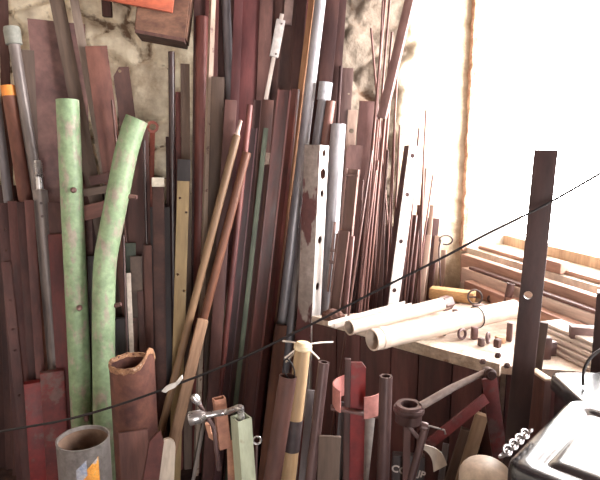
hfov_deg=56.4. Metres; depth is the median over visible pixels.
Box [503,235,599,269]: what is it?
trim
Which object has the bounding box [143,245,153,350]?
brown offcut
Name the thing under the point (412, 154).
holes
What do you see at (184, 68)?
batten
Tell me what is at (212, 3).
strip
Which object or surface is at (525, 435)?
spring
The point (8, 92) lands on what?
pipe
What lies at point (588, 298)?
board
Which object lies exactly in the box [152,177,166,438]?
post
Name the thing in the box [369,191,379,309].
bar
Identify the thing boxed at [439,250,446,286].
strip
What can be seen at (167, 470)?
board
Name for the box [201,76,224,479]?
board
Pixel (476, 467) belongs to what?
canister
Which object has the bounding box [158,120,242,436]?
wooden pole
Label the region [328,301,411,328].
channel
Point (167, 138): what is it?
upright
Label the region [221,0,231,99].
pipe
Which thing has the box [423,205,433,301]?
strip
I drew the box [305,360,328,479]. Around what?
pipe
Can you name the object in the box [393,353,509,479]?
frame
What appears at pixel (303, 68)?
copper edged angle
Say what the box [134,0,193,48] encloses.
wooden box
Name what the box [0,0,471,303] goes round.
wall
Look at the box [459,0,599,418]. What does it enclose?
wall
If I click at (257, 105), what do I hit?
channel
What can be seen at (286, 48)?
channel
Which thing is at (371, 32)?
rod
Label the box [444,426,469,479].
plank
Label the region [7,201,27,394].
channel
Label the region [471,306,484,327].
ring
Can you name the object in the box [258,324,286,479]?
post
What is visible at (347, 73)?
rail
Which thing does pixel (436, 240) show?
strip
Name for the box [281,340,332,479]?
pole
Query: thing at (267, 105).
bar
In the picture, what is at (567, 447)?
wheelie bin
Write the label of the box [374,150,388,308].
rod
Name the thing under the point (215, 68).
bar
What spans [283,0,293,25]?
block
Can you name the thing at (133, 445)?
board
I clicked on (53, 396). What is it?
post
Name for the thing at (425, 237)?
bar
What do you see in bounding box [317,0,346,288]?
bar
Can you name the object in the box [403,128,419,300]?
rod
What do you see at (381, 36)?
rod
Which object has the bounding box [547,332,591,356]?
board
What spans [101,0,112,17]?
batten
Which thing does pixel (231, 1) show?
bar
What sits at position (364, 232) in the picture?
rod
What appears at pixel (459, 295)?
chunk
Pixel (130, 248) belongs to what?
board
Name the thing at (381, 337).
pipe
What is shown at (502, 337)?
block
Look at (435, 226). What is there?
bar
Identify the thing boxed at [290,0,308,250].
bar
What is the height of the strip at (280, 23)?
2.139 m
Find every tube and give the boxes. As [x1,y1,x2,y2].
[205,395,234,479]
[230,412,255,479]
[263,359,296,479]
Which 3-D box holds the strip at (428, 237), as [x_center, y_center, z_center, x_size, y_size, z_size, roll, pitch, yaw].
[0.570,0.548,2.796,0.194,1.146,0.026,-9,13,-41]
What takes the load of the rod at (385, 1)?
on the floor
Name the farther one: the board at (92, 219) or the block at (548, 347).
the board at (92, 219)
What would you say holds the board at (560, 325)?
on the board at (580, 343)
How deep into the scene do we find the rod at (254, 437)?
1.56 m
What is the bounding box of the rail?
[339,68,353,192]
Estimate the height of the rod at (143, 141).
1.603 m
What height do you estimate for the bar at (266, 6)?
2.399 m
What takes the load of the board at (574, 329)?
on the bench
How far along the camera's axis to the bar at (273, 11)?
2.62 m
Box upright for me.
[166,137,183,467]
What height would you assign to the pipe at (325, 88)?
1.859 m
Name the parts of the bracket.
post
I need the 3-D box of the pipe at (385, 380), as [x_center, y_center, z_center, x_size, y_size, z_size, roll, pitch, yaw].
[0.230,0.851,1.587,0.035,0.968,0.086,2,10,11]
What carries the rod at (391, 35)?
on the floor
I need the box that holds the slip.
[126,273,133,352]
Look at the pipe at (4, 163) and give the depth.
2.40 m
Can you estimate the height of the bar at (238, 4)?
2.394 m
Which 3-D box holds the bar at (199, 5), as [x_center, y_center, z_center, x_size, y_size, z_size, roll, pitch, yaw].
[-0.487,-0.066,2.677,0.166,2.396,0.029,-7,12,-34]
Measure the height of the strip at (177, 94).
1.819 m
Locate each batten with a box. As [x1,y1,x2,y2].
[0,0,15,475]
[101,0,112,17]
[170,159,190,479]
[180,64,191,469]
[299,389,313,479]
[317,435,340,479]
[364,418,374,479]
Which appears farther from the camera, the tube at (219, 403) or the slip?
the slip
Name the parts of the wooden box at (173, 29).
panel, panel, panel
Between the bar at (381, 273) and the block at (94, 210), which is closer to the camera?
the block at (94, 210)
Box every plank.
[83,185,106,196]
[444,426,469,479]
[455,411,486,479]
[535,321,547,370]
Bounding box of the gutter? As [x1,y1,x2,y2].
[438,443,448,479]
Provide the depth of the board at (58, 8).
2.46 m
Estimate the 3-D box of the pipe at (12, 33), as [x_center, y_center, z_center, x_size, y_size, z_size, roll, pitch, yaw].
[-1.105,0.135,2.481,0.267,2.071,0.066,3,10,17]
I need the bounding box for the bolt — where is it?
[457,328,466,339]
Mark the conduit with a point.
(40, 195)
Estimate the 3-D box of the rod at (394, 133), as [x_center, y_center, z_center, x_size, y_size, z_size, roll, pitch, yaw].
[0.431,0.279,2.734,0.009,1.696,0.118,3,10,17]
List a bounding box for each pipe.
[0,85,47,370]
[0,97,12,202]
[3,25,38,194]
[56,98,92,428]
[92,114,147,479]
[108,348,157,479]
[168,51,175,348]
[192,15,207,472]
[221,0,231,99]
[277,0,325,324]
[282,81,332,372]
[289,100,335,373]
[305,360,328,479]
[320,123,345,314]
[344,295,454,334]
[365,300,518,350]
[376,374,392,479]
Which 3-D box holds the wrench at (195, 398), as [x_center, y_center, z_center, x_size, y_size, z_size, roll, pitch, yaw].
[-0.262,0.535,1.557,0.079,0.229,0.025,0,10,0]
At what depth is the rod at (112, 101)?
2.42 m
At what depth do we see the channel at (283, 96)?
2.44 m
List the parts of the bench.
edge rail, panel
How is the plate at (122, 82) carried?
on the floor
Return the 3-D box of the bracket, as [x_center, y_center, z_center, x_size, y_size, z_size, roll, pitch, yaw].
[0.177,0.828,1.760,0.166,0.950,0.124,5,11,25]
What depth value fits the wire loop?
2.59 m
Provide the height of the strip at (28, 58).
1.984 m
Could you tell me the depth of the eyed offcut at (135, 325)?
2.45 m
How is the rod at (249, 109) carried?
on the floor
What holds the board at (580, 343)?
on the board at (557, 339)
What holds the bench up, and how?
on the floor
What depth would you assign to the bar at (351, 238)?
2.38 m
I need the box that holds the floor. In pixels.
[0,466,258,479]
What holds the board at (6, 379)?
on the floor
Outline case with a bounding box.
[391,451,425,479]
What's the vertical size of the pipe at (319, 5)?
2.374 m
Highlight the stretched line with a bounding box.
[0,172,599,432]
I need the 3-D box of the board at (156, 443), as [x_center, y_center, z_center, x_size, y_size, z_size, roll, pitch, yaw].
[-0.560,0.984,2.025,0.050,0.568,0.187,8,13,38]
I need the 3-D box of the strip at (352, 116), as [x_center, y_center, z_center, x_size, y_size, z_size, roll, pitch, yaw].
[0.196,0.238,2.819,0.182,1.749,0.032,-6,12,-32]
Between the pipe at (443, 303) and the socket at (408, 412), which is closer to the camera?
the socket at (408, 412)
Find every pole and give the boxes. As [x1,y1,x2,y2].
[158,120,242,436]
[169,151,250,433]
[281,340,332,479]
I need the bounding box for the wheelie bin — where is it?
[507,401,599,479]
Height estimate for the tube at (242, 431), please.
0.902 m
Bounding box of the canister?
[458,455,507,479]
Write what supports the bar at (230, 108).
on the floor
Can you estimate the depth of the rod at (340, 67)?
2.68 m
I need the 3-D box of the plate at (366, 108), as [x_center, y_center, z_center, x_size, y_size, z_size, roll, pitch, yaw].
[0.270,0.214,2.832,0.191,1.793,0.050,-7,12,-33]
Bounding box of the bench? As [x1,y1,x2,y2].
[312,301,589,479]
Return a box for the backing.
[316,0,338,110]
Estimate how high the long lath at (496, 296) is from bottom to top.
0.056 m
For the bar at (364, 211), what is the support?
on the floor
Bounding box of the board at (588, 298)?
[460,253,596,307]
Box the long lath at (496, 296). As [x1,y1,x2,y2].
[464,280,586,324]
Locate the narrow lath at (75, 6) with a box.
[70,0,105,195]
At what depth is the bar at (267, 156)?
2.49 m
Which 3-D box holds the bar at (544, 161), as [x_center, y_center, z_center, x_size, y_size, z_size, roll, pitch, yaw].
[0.576,0.557,1.500,0.117,1.578,0.053,-6,12,-32]
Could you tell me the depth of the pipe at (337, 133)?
2.43 m
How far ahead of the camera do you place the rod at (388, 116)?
2.62 m
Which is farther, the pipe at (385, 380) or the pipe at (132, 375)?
the pipe at (132, 375)
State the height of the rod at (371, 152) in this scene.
1.566 m
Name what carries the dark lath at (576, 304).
on the grooved timber at (583, 316)
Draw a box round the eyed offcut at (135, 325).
[133,318,137,351]
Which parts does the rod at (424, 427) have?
cross handle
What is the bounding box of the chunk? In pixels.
[429,286,475,303]
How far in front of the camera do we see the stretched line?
1.39 m
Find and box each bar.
[191,0,204,337]
[202,99,236,479]
[204,0,218,345]
[218,0,225,123]
[222,0,242,466]
[225,0,259,451]
[230,0,233,39]
[237,153,270,413]
[241,164,269,405]
[249,1,259,254]
[250,99,273,245]
[251,0,272,425]
[269,0,274,99]
[269,0,281,164]
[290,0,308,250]
[300,81,316,217]
[314,22,323,289]
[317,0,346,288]
[327,222,337,291]
[342,236,354,313]
[349,180,363,313]
[354,211,364,312]
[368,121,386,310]
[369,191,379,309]
[377,0,414,118]
[377,190,386,307]
[382,225,392,306]
[399,215,410,301]
[412,237,425,304]
[421,218,439,300]
[503,150,557,467]
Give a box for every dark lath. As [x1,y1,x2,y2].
[337,401,343,479]
[469,266,594,313]
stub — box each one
[47,202,61,233]
[470,326,477,339]
[477,337,484,346]
[493,338,501,347]
[504,282,514,300]
[506,322,513,341]
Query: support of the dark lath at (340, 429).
on the floor
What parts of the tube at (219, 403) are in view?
forked plate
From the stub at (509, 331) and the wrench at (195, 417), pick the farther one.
the stub at (509, 331)
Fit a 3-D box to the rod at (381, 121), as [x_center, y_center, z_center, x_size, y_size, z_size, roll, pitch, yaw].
[0.365,0.258,2.853,0.043,1.698,0.179,8,13,38]
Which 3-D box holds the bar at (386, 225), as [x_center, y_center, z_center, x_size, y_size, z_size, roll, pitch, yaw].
[0.411,0.512,2.911,0.188,1.180,0.044,-6,11,-29]
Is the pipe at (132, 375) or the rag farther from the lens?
the pipe at (132, 375)
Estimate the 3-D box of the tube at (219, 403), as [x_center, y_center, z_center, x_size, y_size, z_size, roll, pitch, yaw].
[-0.209,0.877,1.647,0.125,0.893,0.061,0,10,0]
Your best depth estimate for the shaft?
2.31 m
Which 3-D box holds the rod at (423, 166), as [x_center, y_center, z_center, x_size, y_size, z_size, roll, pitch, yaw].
[0.580,0.351,2.727,0.009,1.557,0.111,1,10,5]
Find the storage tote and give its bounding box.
[550,373,599,416]
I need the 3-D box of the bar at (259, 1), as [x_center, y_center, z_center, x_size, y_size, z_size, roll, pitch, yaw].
[-0.239,-0.085,2.734,0.187,2.415,0.030,-6,12,-29]
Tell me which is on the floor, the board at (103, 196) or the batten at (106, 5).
the board at (103, 196)
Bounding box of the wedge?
[545,258,569,273]
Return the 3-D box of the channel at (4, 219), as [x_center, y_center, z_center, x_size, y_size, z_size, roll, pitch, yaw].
[-1.258,0.509,2.456,0.042,1.340,0.130,-2,10,-9]
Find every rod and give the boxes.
[111,100,127,242]
[122,235,127,351]
[142,140,147,244]
[146,121,158,206]
[214,104,252,471]
[253,436,261,479]
[330,150,372,434]
[336,66,342,122]
[356,0,386,305]
[356,70,380,312]
[357,170,376,312]
[359,30,382,312]
[361,120,378,311]
[363,0,390,303]
[363,160,378,311]
[366,0,383,299]
[366,32,392,306]
[366,119,385,310]
[370,28,389,239]
[373,104,390,308]
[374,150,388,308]
[384,70,398,293]
[389,120,395,255]
[393,125,400,225]
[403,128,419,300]
[407,421,445,479]
[414,175,433,303]
[416,110,426,303]
[418,150,424,302]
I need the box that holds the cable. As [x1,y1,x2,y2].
[581,349,599,385]
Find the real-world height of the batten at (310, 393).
0.816 m
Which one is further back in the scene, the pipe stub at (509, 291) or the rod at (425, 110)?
the rod at (425, 110)
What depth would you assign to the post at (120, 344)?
2.43 m
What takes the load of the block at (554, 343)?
on the bench
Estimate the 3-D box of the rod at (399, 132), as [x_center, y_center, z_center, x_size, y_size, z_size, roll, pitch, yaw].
[0.440,0.292,2.723,0.010,1.673,0.134,6,11,29]
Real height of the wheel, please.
0.067 m
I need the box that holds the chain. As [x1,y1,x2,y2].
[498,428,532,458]
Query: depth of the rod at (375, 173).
2.52 m
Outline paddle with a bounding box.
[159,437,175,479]
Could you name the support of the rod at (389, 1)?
on the floor
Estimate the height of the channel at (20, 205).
1.345 m
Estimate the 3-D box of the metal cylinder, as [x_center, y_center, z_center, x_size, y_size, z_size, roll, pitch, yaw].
[-0.714,0.963,1.897,0.168,0.636,0.169,0,10,0]
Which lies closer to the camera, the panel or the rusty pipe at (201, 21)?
the panel
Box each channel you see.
[0,203,22,479]
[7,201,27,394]
[17,202,35,380]
[24,200,44,378]
[214,128,257,479]
[223,99,261,479]
[244,89,290,434]
[257,0,295,465]
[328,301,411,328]
[329,230,349,309]
[340,168,359,311]
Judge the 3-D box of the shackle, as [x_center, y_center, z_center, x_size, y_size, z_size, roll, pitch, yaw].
[0.668,0.348,1.990,0.014,0.043,0.044,6,12,30]
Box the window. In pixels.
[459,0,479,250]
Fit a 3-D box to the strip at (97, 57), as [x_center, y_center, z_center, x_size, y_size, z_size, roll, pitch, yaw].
[-0.785,0.156,2.549,0.276,2.008,0.063,4,11,22]
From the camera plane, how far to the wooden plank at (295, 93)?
2.58 m
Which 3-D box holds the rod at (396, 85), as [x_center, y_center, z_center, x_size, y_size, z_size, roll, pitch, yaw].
[0.423,0.138,2.736,0.010,1.972,0.140,6,12,32]
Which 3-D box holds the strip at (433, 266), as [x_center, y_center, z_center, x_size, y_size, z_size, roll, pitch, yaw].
[0.634,0.608,2.908,0.021,0.987,0.170,9,14,43]
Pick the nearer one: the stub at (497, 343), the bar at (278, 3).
the stub at (497, 343)
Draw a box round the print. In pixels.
[76,461,86,479]
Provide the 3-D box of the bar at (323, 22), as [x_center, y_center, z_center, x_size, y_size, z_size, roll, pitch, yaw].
[0.073,-0.096,2.767,0.211,2.426,0.033,-5,11,-26]
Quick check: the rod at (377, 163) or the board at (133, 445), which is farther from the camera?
the rod at (377, 163)
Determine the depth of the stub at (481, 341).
1.96 m
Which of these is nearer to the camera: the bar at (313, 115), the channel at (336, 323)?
the channel at (336, 323)
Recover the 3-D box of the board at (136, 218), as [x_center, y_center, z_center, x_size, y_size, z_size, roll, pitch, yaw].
[-0.721,0.332,2.552,0.091,1.657,0.145,1,10,6]
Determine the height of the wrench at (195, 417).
0.196 m
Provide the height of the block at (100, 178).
0.056 m
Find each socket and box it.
[188,410,206,425]
[317,81,332,99]
[395,398,421,427]
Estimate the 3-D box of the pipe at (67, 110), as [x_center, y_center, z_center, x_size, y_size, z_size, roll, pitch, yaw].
[-0.930,0.316,2.338,0.089,1.768,0.227,-1,10,-5]
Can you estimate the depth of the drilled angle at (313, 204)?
2.39 m
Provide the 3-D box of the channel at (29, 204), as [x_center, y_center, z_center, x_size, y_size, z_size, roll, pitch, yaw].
[-1.122,0.509,2.410,0.039,1.357,0.127,-2,10,-12]
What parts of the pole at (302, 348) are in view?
cap knob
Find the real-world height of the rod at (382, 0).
2.371 m
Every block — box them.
[84,200,103,220]
[88,172,108,185]
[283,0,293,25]
[495,335,505,343]
[544,336,551,359]
[551,340,556,355]
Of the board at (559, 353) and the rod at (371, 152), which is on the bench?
the board at (559, 353)
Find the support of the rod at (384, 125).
on the floor
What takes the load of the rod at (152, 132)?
on the floor
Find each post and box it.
[24,379,46,479]
[40,368,67,479]
[115,317,128,356]
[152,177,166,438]
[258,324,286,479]
[590,290,599,372]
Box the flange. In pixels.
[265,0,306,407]
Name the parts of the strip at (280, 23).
head plate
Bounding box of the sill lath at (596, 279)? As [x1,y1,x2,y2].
[478,245,599,283]
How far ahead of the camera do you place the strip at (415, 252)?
2.76 m
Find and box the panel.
[527,368,550,442]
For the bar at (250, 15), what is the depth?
2.56 m
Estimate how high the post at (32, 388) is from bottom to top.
0.601 m
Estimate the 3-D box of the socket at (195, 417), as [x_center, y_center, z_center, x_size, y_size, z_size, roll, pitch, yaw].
[-0.275,0.476,1.503,0.050,0.040,0.037,-1,10,-7]
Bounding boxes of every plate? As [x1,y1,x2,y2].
[27,18,92,289]
[113,66,135,127]
[340,145,362,303]
[355,101,373,296]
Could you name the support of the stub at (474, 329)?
on the bench
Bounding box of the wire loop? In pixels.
[438,235,452,286]
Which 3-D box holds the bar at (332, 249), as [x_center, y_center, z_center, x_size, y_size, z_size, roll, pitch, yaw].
[0.139,0.074,2.394,0.050,0.303,0.026,-3,11,-18]
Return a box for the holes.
[392,153,413,291]
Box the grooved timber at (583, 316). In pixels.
[461,267,594,324]
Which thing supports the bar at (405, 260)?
on the floor
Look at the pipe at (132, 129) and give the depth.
2.27 m
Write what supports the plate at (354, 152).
on the floor
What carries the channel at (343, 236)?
on the floor
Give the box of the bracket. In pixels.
[330,358,378,479]
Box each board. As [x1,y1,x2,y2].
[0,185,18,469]
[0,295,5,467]
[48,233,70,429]
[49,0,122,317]
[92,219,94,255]
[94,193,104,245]
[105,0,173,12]
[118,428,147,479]
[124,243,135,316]
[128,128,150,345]
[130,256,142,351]
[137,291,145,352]
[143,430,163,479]
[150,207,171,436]
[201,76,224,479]
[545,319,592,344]
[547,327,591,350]
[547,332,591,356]
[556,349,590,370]
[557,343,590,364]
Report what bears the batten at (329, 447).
on the floor
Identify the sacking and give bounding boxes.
[321,308,344,320]
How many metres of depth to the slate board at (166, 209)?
2.53 m
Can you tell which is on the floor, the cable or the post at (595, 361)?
the post at (595, 361)
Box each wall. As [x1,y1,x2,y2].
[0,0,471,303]
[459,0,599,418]
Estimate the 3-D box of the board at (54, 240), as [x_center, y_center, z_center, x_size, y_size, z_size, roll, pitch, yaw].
[-1.010,0.581,2.402,0.068,1.218,0.145,-2,10,-13]
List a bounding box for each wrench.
[188,404,244,425]
[190,393,220,470]
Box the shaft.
[169,318,207,457]
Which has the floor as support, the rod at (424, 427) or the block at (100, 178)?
the rod at (424, 427)
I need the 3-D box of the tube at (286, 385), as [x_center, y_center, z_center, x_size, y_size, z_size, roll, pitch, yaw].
[-0.107,0.833,1.569,0.227,1.018,0.049,-7,12,-34]
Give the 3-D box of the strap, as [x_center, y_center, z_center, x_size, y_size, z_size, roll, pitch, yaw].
[-1.208,0.644,2.406,0.038,1.092,0.182,-6,12,-30]
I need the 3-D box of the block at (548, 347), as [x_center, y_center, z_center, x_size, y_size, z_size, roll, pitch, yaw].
[0.814,0.357,1.856,0.030,0.075,0.030,0,10,0]
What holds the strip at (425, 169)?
on the floor
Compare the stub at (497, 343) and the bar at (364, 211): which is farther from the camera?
the bar at (364, 211)
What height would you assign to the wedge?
0.049 m
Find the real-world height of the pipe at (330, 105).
1.775 m
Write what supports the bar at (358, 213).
on the floor
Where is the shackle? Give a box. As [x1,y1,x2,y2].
[485,332,490,343]
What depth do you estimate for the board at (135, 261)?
2.45 m
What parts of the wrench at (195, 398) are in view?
knob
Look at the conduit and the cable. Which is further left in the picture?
the conduit
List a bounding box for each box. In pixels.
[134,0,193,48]
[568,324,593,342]
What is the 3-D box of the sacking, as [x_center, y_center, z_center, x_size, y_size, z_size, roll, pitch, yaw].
[0.135,0.298,2.247,0.098,0.048,0.058,0,10,0]
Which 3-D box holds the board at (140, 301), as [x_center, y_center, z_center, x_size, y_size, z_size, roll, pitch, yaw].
[-0.686,0.701,2.473,0.027,0.957,0.121,-2,10,-12]
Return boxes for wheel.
[467,289,482,303]
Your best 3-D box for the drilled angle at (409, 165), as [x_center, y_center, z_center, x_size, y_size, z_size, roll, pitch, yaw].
[0.415,0.357,2.643,0.272,1.587,0.069,-7,12,-33]
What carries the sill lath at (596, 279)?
on the wall at (506, 28)
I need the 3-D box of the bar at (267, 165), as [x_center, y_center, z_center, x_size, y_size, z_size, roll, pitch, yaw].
[-0.205,0.421,2.501,0.252,1.502,0.034,-7,12,-35]
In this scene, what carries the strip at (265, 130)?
on the floor
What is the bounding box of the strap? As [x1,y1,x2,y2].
[1,262,29,479]
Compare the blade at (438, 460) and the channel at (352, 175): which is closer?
the blade at (438, 460)
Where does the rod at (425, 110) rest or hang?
on the floor
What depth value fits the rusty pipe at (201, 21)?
2.54 m
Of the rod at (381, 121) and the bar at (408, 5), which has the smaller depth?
the bar at (408, 5)
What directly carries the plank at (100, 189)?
on the block at (94, 210)
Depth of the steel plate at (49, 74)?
2.47 m
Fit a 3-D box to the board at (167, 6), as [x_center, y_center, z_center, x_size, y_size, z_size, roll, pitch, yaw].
[-0.659,-1.145,2.316,0.350,0.382,0.024,-1,10,-7]
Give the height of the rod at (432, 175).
1.439 m
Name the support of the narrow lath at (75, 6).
on the floor
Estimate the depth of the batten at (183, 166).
2.49 m
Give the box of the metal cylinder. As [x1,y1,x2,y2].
[55,425,112,479]
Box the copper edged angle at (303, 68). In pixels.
[262,0,314,429]
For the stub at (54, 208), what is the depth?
2.36 m
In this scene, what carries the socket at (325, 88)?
attached to the pipe at (325, 88)
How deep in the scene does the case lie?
1.77 m
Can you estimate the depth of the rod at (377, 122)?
2.52 m
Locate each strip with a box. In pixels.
[21,49,44,367]
[85,46,128,316]
[87,256,93,404]
[175,92,182,469]
[191,13,284,479]
[193,0,215,475]
[225,128,267,479]
[339,110,357,229]
[402,215,417,303]
[407,205,419,303]
[413,168,427,303]
[418,235,431,302]
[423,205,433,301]
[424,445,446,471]
[427,263,435,300]
[432,236,440,299]
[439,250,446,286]
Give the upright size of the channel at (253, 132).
1.659 m
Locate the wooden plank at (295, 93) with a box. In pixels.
[253,89,299,473]
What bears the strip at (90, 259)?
on the floor
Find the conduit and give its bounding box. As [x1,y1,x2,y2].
[32,160,55,369]
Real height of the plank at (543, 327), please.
1.082 m
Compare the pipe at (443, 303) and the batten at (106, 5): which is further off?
the batten at (106, 5)
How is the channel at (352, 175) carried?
on the floor
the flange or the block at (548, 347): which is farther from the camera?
the flange
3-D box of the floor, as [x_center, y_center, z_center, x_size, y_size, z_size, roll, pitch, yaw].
[0.375,1.564,0.631,5.050,0.100,6.100,0,10,0]
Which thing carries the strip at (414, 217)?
on the floor
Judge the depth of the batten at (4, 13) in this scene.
2.48 m
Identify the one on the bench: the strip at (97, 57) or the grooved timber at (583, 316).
the grooved timber at (583, 316)
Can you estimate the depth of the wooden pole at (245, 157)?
2.31 m
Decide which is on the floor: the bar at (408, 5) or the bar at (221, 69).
the bar at (221, 69)
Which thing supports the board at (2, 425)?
on the floor
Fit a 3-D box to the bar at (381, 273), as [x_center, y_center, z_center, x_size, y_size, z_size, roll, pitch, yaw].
[0.401,0.431,2.839,0.026,1.360,0.125,3,10,16]
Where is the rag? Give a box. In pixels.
[162,375,182,392]
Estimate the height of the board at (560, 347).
0.013 m
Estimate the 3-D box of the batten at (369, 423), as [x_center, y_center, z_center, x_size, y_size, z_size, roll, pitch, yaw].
[0.192,0.906,1.825,0.110,0.779,0.028,-6,12,-31]
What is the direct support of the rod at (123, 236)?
on the floor
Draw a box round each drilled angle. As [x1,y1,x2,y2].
[296,145,328,479]
[383,145,419,306]

